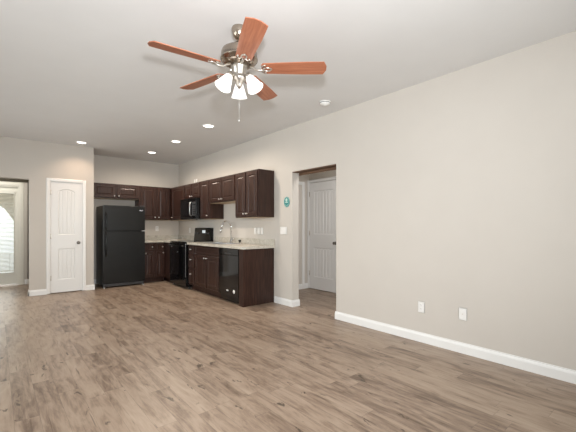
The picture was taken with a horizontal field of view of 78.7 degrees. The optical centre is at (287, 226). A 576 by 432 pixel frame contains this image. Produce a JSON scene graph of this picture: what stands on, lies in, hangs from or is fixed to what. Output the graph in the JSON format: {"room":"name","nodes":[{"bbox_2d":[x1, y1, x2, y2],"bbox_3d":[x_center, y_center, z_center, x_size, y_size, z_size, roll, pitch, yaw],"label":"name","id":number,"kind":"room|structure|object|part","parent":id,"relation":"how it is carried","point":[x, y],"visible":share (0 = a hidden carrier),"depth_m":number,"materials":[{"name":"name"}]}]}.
{"room":"living room","nodes":[
{"label":"living room","id":0,"kind":"room"},
{"bbox_2d":[4,181,27,283],"bbox_3d":[-6.278,-0.152,6.959,2.250,2.743,0.130,0,0,-40],"label":"wall","id":1,"kind":"structure","parent":0,"point":[25,184],"depth_m":7.46,"materials":[{"name":"beige paint"}]},
{"bbox_2d":[0,181,23,285],"bbox_3d":[-6.045,0.144,7.129,1.095,2.150,0.128,0,0,-40],"label":"door","id":2,"kind":"structure","parent":1,"relation":"in","point":[16,277],"depth_m":7.38,"materials":[{"name":"beige paint"}]},
{"bbox_2d":[0,190,14,271],"bbox_3d":[-6.018,0.089,7.105,0.775,1.690,0.037,0,0,-40],"label":"window blind","id":3,"kind":"object","parent":2,"relation":"attached to","point":[6,192],"visible":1,"depth_m":7.27,"materials":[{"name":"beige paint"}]},
{"bbox_2d":[0,178,28,278],"bbox_3d":[-6.002,-0.003,7.097,1.350,2.236,0.012,0,0,-40],"label":"trim","id":4,"kind":"structure","parent":1,"relation":"attached to","point":[1,179],"depth_m":7.48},
{"bbox_2d":[0,136,93,293],"bbox_3d":[-4.943,-0.152,5.910,2.960,2.743,0.130,0,0,-40],"label":"wall","id":5,"kind":"structure","parent":0,"point":[33,161],"depth_m":6.29,"materials":[{"name":"beige paint"}]},
{"bbox_2d":[46,178,85,293],"bbox_3d":[-4.128,0.169,6.546,0.627,2.101,0.191,0,0,-40],"label":"door","id":6,"kind":"structure","parent":5,"relation":"in","point":[65,201],"depth_m":6.51,"materials":[{"name":"white paint"}]},
{"bbox_2d":[94,155,178,278],"bbox_3d":[-3.773,-0.152,7.829,2.713,2.743,0.130,0,0,-40],"label":"wall","id":7,"kind":"structure","parent":0,"point":[111,170],"depth_m":8.01,"materials":[{"name":"beige paint"}]},
{"bbox_2d":[94,182,138,200],"bbox_3d":[-3.725,-0.749,7.550,0.930,0.314,0.358,0,0,-40],"label":"upper cabinet","id":8,"kind":"object","parent":7,"relation":"attached to","point":[101,190],"visible":0.96,"depth_m":7.45,"materials":[{"name":"brown wood"}]},
{"bbox_3d":[-3.814,-0.751,7.298,0.428,0.270,0.019,0,0,-40],"label":"door","id":9,"kind":"part","parent":8,"relation":"part of","materials":[{"name":"brown wood"}]},
{"bbox_3d":[-3.744,-0.595,7.573,0.906,0.006,0.289,0,0,-40],"label":"panel","id":10,"kind":"part","parent":8,"relation":"part of","materials":[{"name":"brown wood"}]},
{"bbox_3d":[-3.462,-0.751,7.591,0.428,0.270,0.019,0,0,-40],"label":"door","id":11,"kind":"part","parent":8,"relation":"part of","materials":[{"name":"brown wood"}]},
{"bbox_2d":[135,186,169,220],"bbox_3d":[-3.096,-0.527,8.073,0.705,0.757,0.358,0,0,-40],"label":"upper cabinet","id":12,"kind":"object","parent":7,"relation":"attached to","point":[155,200],"visible":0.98,"depth_m":7.96,"materials":[{"name":"brown wood"}]},
{"bbox_3d":[-3.124,-0.529,7.872,0.325,0.713,0.019,0,0,-40],"label":"door","id":13,"kind":"part","parent":12,"relation":"part of","materials":[{"name":"brown wood"}]},
{"bbox_3d":[-2.872,-0.529,8.082,0.270,0.713,0.019,0,0,-40],"label":"door","id":14,"kind":"part","parent":12,"relation":"part of","materials":[{"name":"brown wood"}]},
{"bbox_2d":[0,280,575,431],"bbox_3d":[-1.167,1.279,4.037,6.630,0.120,11.160,0,0,-40],"label":"floor","id":15,"kind":"structure","parent":0,"point":[161,356],"depth_m":2.88,"materials":[{"name":"laminate"}]},
{"bbox_2d":[96,205,144,288],"bbox_3d":[-3.498,0.389,7.359,0.805,1.661,0.674,0,0,-40],"label":"refrigerator","id":16,"kind":"object","parent":15,"relation":"on","point":[120,230],"visible":1,"depth_m":7.13,"materials":[{"name":"black metal"}]},
{"bbox_3d":[-3.335,0.612,7.163,0.805,1.044,0.056,0,0,-40],"label":"fresh food door","id":17,"kind":"part","parent":16,"relation":"part of","materials":[{"name":"black metal"}]},
{"bbox_3d":[-3.335,-0.174,7.163,0.805,0.504,0.056,0,0,-40],"label":"freezer door","id":18,"kind":"part","parent":16,"relation":"part of","materials":[{"name":"black metal"}]},
{"bbox_2d":[144,242,154,282],"bbox_3d":[-3.183,0.781,7.822,0.262,0.876,0.633,0,0,-40],"label":"base cabinet","id":19,"kind":"object","parent":15,"relation":"on","point":[149,247],"visible":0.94,"depth_m":7.62,"materials":[{"name":"brown wood"}]},
{"bbox_3d":[-3.007,0.442,7.611,0.226,0.155,0.019,0,0,-40],"label":"drawer","id":20,"kind":"part","parent":19,"relation":"part of","materials":[{"name":"brown wood"}]},
{"bbox_3d":[-3.007,0.819,7.611,0.226,0.550,0.019,0,0,-40],"label":"door","id":21,"kind":"part","parent":19,"relation":"part of","materials":[{"name":"brown wood"}]},
{"bbox_2d":[154,242,164,281],"bbox_3d":[-3.000,0.781,7.973,0.210,0.876,0.633,0,0,-40],"label":"base cabinet","id":22,"kind":"object","parent":15,"relation":"on","point":[159,246],"visible":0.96,"depth_m":7.76,"materials":[{"name":"brown wood"}]},
{"bbox_3d":[-2.824,0.442,7.764,0.177,0.155,0.019,0,0,-40],"label":"drawer","id":23,"kind":"part","parent":22,"relation":"part of","materials":[{"name":"brown wood"}]},
{"bbox_3d":[-2.824,0.819,7.764,0.177,0.550,0.019,0,0,-40],"label":"door","id":24,"kind":"part","parent":22,"relation":"part of","materials":[{"name":"brown wood"}]},
{"bbox_2d":[164,242,175,283],"bbox_3d":[-2.571,0.781,8.066,0.560,0.876,1.040,0,0,-40],"label":"base cabinet","id":25,"kind":"object","parent":15,"relation":"on","point":[167,247],"visible":0.11,"depth_m":7.72,"materials":[{"name":"brown wood"}]},
{"bbox_2d":[145,235,193,242],"bbox_3d":[-2.757,0.273,7.912,1.045,0.138,1.041,0,0,-40],"label":"countertop","id":26,"kind":"structure","parent":25,"relation":"on","point":[150,238],"depth_m":8.26,"materials":[{"name":"beige stone"}]},
{"bbox_2d":[169,228,212,288],"bbox_3d":[-2.024,0.622,7.306,0.686,1.195,0.822,0,0,-40],"label":"range","id":27,"kind":"object","parent":15,"relation":"on","point":[179,250],"visible":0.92,"depth_m":7.12,"materials":[{"name":"black metal"}]},
{"bbox_3d":[-2.227,1.079,7.137,0.037,0.170,0.814,0,0,-40],"label":"storage drawer","id":28,"kind":"part","parent":27,"relation":"part of","materials":[{"name":"black metal"}]},
{"bbox_3d":[-2.230,0.654,7.135,0.044,0.660,0.814,0,0,-40],"label":"oven door","id":29,"kind":"part","parent":27,"relation":"part of","materials":[{"name":"black glass"}]},
{"bbox_3d":[-1.986,0.654,6.809,0.008,0.650,0.004,0,0,-40],"label":"edge trim","id":30,"kind":"part","parent":27,"relation":"part of","materials":[{"name":"silver metal"}]},
{"bbox_2d":[170,240,210,242],"bbox_3d":[-2.030,0.305,7.301,0.533,0.017,0.822,0,0,-40],"label":"cooktop","id":31,"kind":"object","parent":27,"relation":"in","point":[181,241],"depth_m":7.21,"materials":[{"name":"black glass"}]},
{"bbox_3d":[-1.816,0.169,7.518,0.095,0.289,0.742,0,0,-40],"label":"control panel","id":32,"kind":"part","parent":27,"relation":"part of","materials":[{"name":"black plastic"}]},
{"bbox_2d":[189,245,197,290],"bbox_3d":[-1.643,0.781,6.905,0.618,0.876,0.275,0,0,-40],"label":"base cabinet","id":33,"kind":"object","parent":15,"relation":"on","point":[191,247],"visible":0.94,"depth_m":6.72,"materials":[{"name":"brown wood"}]},
{"bbox_3d":[-1.848,0.954,6.735,0.019,0.280,0.235,0,0,-40],"label":"drawer","id":34,"kind":"part","parent":33,"relation":"part of","materials":[{"name":"brown wood"}]},
{"bbox_3d":[-1.848,0.659,6.735,0.019,0.260,0.235,0,0,-40],"label":"drawer","id":35,"kind":"part","parent":33,"relation":"part of","materials":[{"name":"brown wood"}]},
{"bbox_3d":[-1.848,0.434,6.735,0.019,0.140,0.235,0,0,-40],"label":"drawer","id":36,"kind":"part","parent":33,"relation":"part of","materials":[{"name":"brown wood"}]},
{"bbox_2d":[195,245,223,298],"bbox_3d":[-1.248,0.781,6.430,0.618,0.876,0.958,0,0,-40],"label":"base cabinet","id":37,"kind":"object","parent":15,"relation":"on","point":[206,257],"visible":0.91,"depth_m":6.22,"materials":[{"name":"brown wood"}]},
{"bbox_3d":[-1.604,0.806,6.441,0.019,0.575,0.442,0,0,-40],"label":"door","id":38,"kind":"part","parent":37,"relation":"part of","materials":[{"name":"brown wood"}]},
{"bbox_3d":[-1.453,0.429,6.259,0.019,0.130,0.908,0,0,-40],"label":"drawer","id":39,"kind":"part","parent":37,"relation":"part of","materials":[{"name":"brown wood"}]},
{"bbox_3d":[-1.302,0.806,6.078,0.019,0.575,0.442,0,0,-40],"label":"door","id":40,"kind":"part","parent":37,"relation":"part of","materials":[{"name":"brown wood"}]},
{"bbox_2d":[187,237,274,248],"bbox_3d":[-1.086,0.273,6.242,0.611,0.138,2.007,0,0,-40],"label":"countertop","id":41,"kind":"structure","parent":37,"relation":"on","point":[246,243],"depth_m":6.01,"materials":[{"name":"beige stone"}]},
{"bbox_2d":[202,242,240,244],"bbox_3d":[-1.247,0.385,6.416,0.416,0.175,0.776,0,0,-40],"label":"sink","id":42,"kind":"object","parent":41,"relation":"in","point":[220,243],"visible":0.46,"depth_m":6.45,"materials":[{"name":"silver metal"}]},
{"bbox_2d":[219,221,233,242],"bbox_3d":[-1.122,0.094,6.470,0.279,0.419,0.128,0,0,-40],"label":"kitchen faucet","id":43,"kind":"object","parent":41,"relation":"on","point":[231,239],"visible":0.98,"depth_m":6.53,"materials":[{"name":"silver metal"}]},
{"bbox_3d":[-1.138,0.059,6.500,0.235,0.349,0.030,0,0,-40],"label":"spout","id":44,"kind":"part","parent":43,"relation":"part of","materials":[{"name":"silver metal"}]},
{"bbox_2d":[219,248,238,303],"bbox_3d":[-0.736,0.785,5.829,0.595,0.868,0.606,0,0,-40],"label":"dishwasher","id":45,"kind":"object","parent":15,"relation":"on","point":[228,257],"visible":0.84,"depth_m":5.63,"materials":[{"name":"black metal"}]},
{"bbox_3d":[-0.948,0.400,5.653,0.035,0.098,0.606,0,0,-40],"label":"control panel","id":46,"kind":"part","parent":45,"relation":"part of","materials":[{"name":"black plastic"}]},
{"bbox_2d":[239,248,273,306],"bbox_3d":[-0.491,0.781,5.546,0.585,0.876,0.125,0,0,-40],"label":"cabinet end panel","id":47,"kind":"object","parent":15,"relation":"on","point":[256,266],"visible":0.96,"depth_m":5.46,"materials":[{"name":"brown wood"}]},
{"bbox_2d":[0,0,575,164],"bbox_3d":[-1.167,-1.574,4.037,6.630,0.100,11.160,0,0,-40],"label":"ceiling","id":48,"kind":"structure","parent":0,"point":[71,71],"depth_m":3.15,"materials":[{"name":"paint"}]},
{"bbox_2d":[202,124,214,127],"bbox_3d":[-1.203,-1.521,5.314,0.192,0.006,0.192,0,0,-40],"label":"recessed light","id":49,"kind":"object","parent":48,"relation":"in","point":[204,125],"visible":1,"depth_m":5.32,"materials":[{"name":"white paint"}]},
{"bbox_2d":[147,17,326,100],"bbox_3d":[-0.413,-1.169,2.679,1.253,0.710,1.276,0,0,-40],"label":"ceiling fan","id":50,"kind":"object","parent":48,"relation":"hanging from","point":[240,55],"visible":1,"depth_m":2.64,"materials":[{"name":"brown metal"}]},
{"bbox_3d":[-0.716,-1.211,2.451,0.494,0.006,0.142,0,12,-35],"label":"blade","id":51,"kind":"part","parent":50,"relation":"part of","materials":[{"name":"brown wood"}]},
{"bbox_3d":[-0.709,-1.211,2.944,0.494,0.006,0.142,0,12,37],"label":"blade","id":52,"kind":"part","parent":50,"relation":"part of","materials":[{"name":"brown wood"}]},
{"bbox_3d":[-0.463,-1.086,2.623,0.128,0.108,0.128,36,-21,-32],"label":"lamp shade","id":53,"kind":"part","parent":50,"relation":"part of","materials":[{"name":"white"}]},
{"bbox_3d":[-0.389,-1.086,2.804,0.128,0.108,0.128,0,30,-8],"label":"lamp shade","id":54,"kind":"part","parent":50,"relation":"part of","materials":[{"name":"white"}]},
{"bbox_3d":[-0.250,-1.211,2.292,0.142,0.006,0.494,13,-4,-17],"label":"blade","id":55,"kind":"part","parent":50,"relation":"part of","materials":[{"name":"brown wood"}]},
{"bbox_3d":[-0.269,-1.086,2.650,0.128,0.108,0.128,-32,-11,19],"label":"lamp shade","id":56,"kind":"part","parent":50,"relation":"part of","materials":[{"name":"white"}]},
{"bbox_3d":[-0.238,-1.211,3.089,0.142,0.006,0.494,-13,-4,18],"label":"blade","id":57,"kind":"part","parent":50,"relation":"part of","materials":[{"name":"brown wood"}]},
{"bbox_3d":[0.045,-1.211,2.686,0.494,0.006,0.142,0,-12,1],"label":"blade","id":58,"kind":"part","parent":50,"relation":"part of","materials":[{"name":"brown wood"}]},
{"bbox_2d":[319,100,330,105],"bbox_3d":[0.452,-1.502,4.291,0.140,0.045,0.140,0,0,-40],"label":"smoke detector","id":59,"kind":"object","parent":48,"relation":"attached to","point":[322,102],"visible":1,"depth_m":4.25,"materials":[{"name":"white plastic"}]},
{"bbox_2d":[299,174,308,283],"bbox_3d":[-0.089,-0.152,6.670,1.209,2.743,0.130,0,0,-40],"label":"wall","id":60,"kind":"structure","parent":0,"point":[303,178],"depth_m":6.88,"materials":[{"name":"paint"}]},
{"bbox_2d":[299,181,304,288],"bbox_3d":[-0.031,0.169,6.624,0.925,2.100,0.016,0,0,-40],"label":"trim","id":61,"kind":"structure","parent":60,"relation":"attached to","point":[300,183],"depth_m":6.89,"materials":[{"name":"white paint"}]},
{"bbox_2d":[309,170,335,292],"bbox_3d":[1.450,-0.152,5.857,0.118,2.743,3.350,0,0,-40],"label":"wall","id":62,"kind":"structure","parent":0,"point":[332,173],"depth_m":6.72,"materials":[{"name":"paint"}]},
{"bbox_2d":[307,176,335,292],"bbox_3d":[0.657,0.142,6.625,0.102,2.126,0.892,0,0,-40],"label":"door","id":63,"kind":"structure","parent":62,"relation":"in","point":[321,196],"depth_m":6.67,"materials":[{"name":"white paint"}]},
{"bbox_2d":[179,31,575,369],"bbox_3d":[0.548,-0.152,4.857,0.130,2.743,10.226,0,0,-40],"label":"wall","id":64,"kind":"structure","parent":0,"point":[454,190],"depth_m":3.45,"materials":[{"name":"beige paint"}]},
{"bbox_2d":[145,235,193,239],"bbox_3d":[-2.757,0.254,7.912,1.045,0.100,1.041,0,0,-40],"label":"backsplash","id":65,"kind":"structure","parent":64,"relation":"attached to","point":[150,237],"depth_m":8.32,"materials":[{"name":"beige stone"}]},
{"bbox_2d":[167,185,185,220],"bbox_3d":[-2.484,-0.527,8.119,0.358,0.757,1.069,0,0,-40],"label":"upper cabinet","id":66,"kind":"object","parent":64,"relation":"attached to","point":[177,194],"visible":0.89,"depth_m":7.97,"materials":[{"name":"brown wood"}]},
{"bbox_3d":[-2.477,-0.529,7.897,0.019,0.713,0.670,0,0,-40],"label":"door","id":67,"kind":"part","parent":66,"relation":"part of","materials":[{"name":"brown wood"}]},
{"bbox_2d":[185,182,199,198],"bbox_3d":[-1.897,-0.742,7.414,0.358,0.329,0.762,0,0,-40],"label":"upper cabinet","id":68,"kind":"object","parent":64,"relation":"attached to","point":[192,190],"visible":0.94,"depth_m":7.29,"materials":[{"name":"brown wood"}]},
{"bbox_3d":[-2.122,-0.744,7.470,0.019,0.285,0.344,0,0,-40],"label":"door","id":69,"kind":"part","parent":68,"relation":"part of","materials":[{"name":"brown wood"}]},
{"bbox_2d":[180,198,202,219],"bbox_3d":[-1.934,-0.366,7.383,0.452,0.418,0.756,0,0,-40],"label":"microwave","id":70,"kind":"object","parent":68,"relation":"attached to","point":[189,208],"visible":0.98,"depth_m":7.16,"materials":[{"name":"black plastic"}]},
{"bbox_3d":[-2.120,-0.361,7.346,0.033,0.338,0.575,0,0,-40],"label":"door","id":71,"kind":"part","parent":70,"relation":"part of","materials":[{"name":"black glass"}]},
{"bbox_3d":[-1.877,-0.361,7.053,0.033,0.338,0.177,0,0,-40],"label":"control panel","id":72,"kind":"part","parent":70,"relation":"part of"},
{"bbox_3d":[-1.883,-0.744,7.183,0.019,0.285,0.344,0,0,-40],"label":"door","id":73,"kind":"part","parent":68,"relation":"part of","materials":[{"name":"brown wood"}]},
{"bbox_2d":[200,180,223,218],"bbox_3d":[-1.530,-0.527,6.973,0.358,0.757,0.384,0,0,-40],"label":"upper cabinet","id":74,"kind":"object","parent":64,"relation":"attached to","point":[207,210],"visible":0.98,"depth_m":6.85,"materials":[{"name":"brown wood"}]},
{"bbox_3d":[-1.635,-0.529,6.885,0.019,0.713,0.340,0,0,-40],"label":"door","id":75,"kind":"part","parent":74,"relation":"part of","materials":[{"name":"brown wood"}]},
{"bbox_2d":[209,174,235,203],"bbox_3d":[-1.104,-0.674,6.460,0.358,0.464,0.948,0,0,-40],"label":"upper cabinet","id":76,"kind":"object","parent":64,"relation":"attached to","point":[221,189],"visible":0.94,"depth_m":6.35,"materials":[{"name":"brown wood"}]},
{"bbox_3d":[-1.358,-0.676,6.552,0.019,0.420,0.437,0,0,-40],"label":"door","id":77,"kind":"part","parent":76,"relation":"part of","materials":[{"name":"brown wood"}]},
{"bbox_3d":[-1.080,-0.445,6.479,0.289,0.006,0.924,0,0,-40],"label":"panel","id":78,"kind":"part","parent":76,"relation":"part of","materials":[{"name":"brown wood"}]},
{"bbox_3d":[-1.059,-0.676,6.193,0.019,0.420,0.437,0,0,-40],"label":"door","id":79,"kind":"part","parent":76,"relation":"part of","materials":[{"name":"brown wood"}]},
{"bbox_2d":[214,237,274,245],"bbox_3d":[-0.859,0.254,6.431,0.020,0.100,2.007,0,0,-40],"label":"backsplash","id":80,"kind":"structure","parent":64,"relation":"attached to","point":[217,239],"depth_m":6.22,"materials":[{"name":"beige stone"}]},
{"bbox_2d":[235,169,273,217],"bbox_3d":[-0.580,-0.527,5.831,0.358,0.757,0.687,0,0,-40],"label":"upper cabinet","id":81,"kind":"object","parent":64,"relation":"attached to","point":[254,189],"visible":1,"depth_m":5.63,"materials":[{"name":"brown wood"}]},
{"bbox_3d":[-0.793,-0.529,5.873,0.019,0.713,0.306,0,0,-40],"label":"door","id":82,"kind":"part","parent":81,"relation":"part of","materials":[{"name":"brown wood"}]},
{"bbox_3d":[-0.578,-0.529,5.614,0.019,0.713,0.306,0,0,-40],"label":"door","id":83,"kind":"part","parent":81,"relation":"part of","materials":[{"name":"brown wood"}]},
{"bbox_3d":[-0.557,-0.152,5.850,0.289,0.006,0.663,0,0,-40],"label":"panel","id":84,"kind":"part","parent":81,"relation":"part of","materials":[{"name":"brown wood"}]},
{"bbox_2d":[280,227,286,233],"bbox_3d":[-0.071,0.059,5.493,0.010,0.118,0.163,0,0,-40],"label":"light switch","id":85,"kind":"object","parent":64,"relation":"attached to","point":[283,230],"visible":1,"depth_m":5.49,"materials":[{"name":"white plastic"}]},
{"bbox_2d":[284,197,289,206],"bbox_3d":[-0.021,-0.383,5.429,0.014,0.160,0.132,0,0,-40],"label":"wall plaque","id":86,"kind":"object","parent":64,"relation":"attached to","point":[286,200],"visible":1,"depth_m":5.42,"materials":[{"name":"teal ceramic"}]},
{"bbox_2d":[292,164,335,175],"bbox_3d":[0.416,-0.825,5.034,0.144,0.076,0.917,0,0,-40],"label":"trim","id":87,"kind":"structure","parent":64,"relation":"attached to","point":[328,167],"depth_m":5.05,"materials":[{"name":"wood"}]},
{"bbox_2d":[418,301,424,312],"bbox_3d":[1.409,0.849,3.714,0.009,0.118,0.075,0,0,-40],"label":"wall outlet","id":88,"kind":"object","parent":64,"relation":"attached to","point":[421,305],"visible":1,"depth_m":3.71,"materials":[{"name":"white plastic"}]},
{"bbox_2d":[274,283,575,383],"bbox_3d":[2.046,1.168,3.991,1.353,0.102,6.720,0,0,-40],"label":"baseboard","id":89,"kind":"structure","parent":64,"relation":"attached to","point":[556,372],"depth_m":3.38,"materials":[{"name":"white paint"}]},
{"bbox_2d":[459,307,466,320],"bbox_3d":[1.683,0.841,3.384,0.011,0.120,0.078,0,0,-40],"label":"cable plate","id":90,"kind":"object","parent":64,"relation":"attached to","point":[462,311],"visible":1,"depth_m":3.38,"materials":[{"name":"white plastic"}]},
{"bbox_3d":[-4.084,-0.152,7.098,0.120,2.743,0.596,0,0,-40],"label":"wall","id":91,"kind":"structure","parent":0,"visible":0},
{"bbox_2d":[28,284,94,295],"bbox_3d":[-4.379,1.168,6.758,1.036,0.102,0.740,0,0,-40],"label":"baseboard","id":92,"kind":"structure","parent":91,"relation":"attached to","point":[88,287],"depth_m":6.26,"materials":[{"name":"white paint"}]},
{"label":"outside","id":93,"kind":"structure","parent":0,"visible":0},
{"bbox_2d":[0,254,13,272],"bbox_3d":[-10.051,1.349,12.081,14.000,0.140,12.570,0,0,-40],"label":"patio","id":94,"kind":"structure","parent":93,"point":[0,254],"depth_m":12.57,"materials":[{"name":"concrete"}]},
{"bbox_2d":[0,193,13,220],"bbox_3d":[-6.491,-0.301,8.584,2.800,3.160,0.300,0,0,-40],"label":"gable","id":95,"kind":"object","parent":94,"relation":"on","point":[8,195],"visible":0.06,"depth_m":8.30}
]}

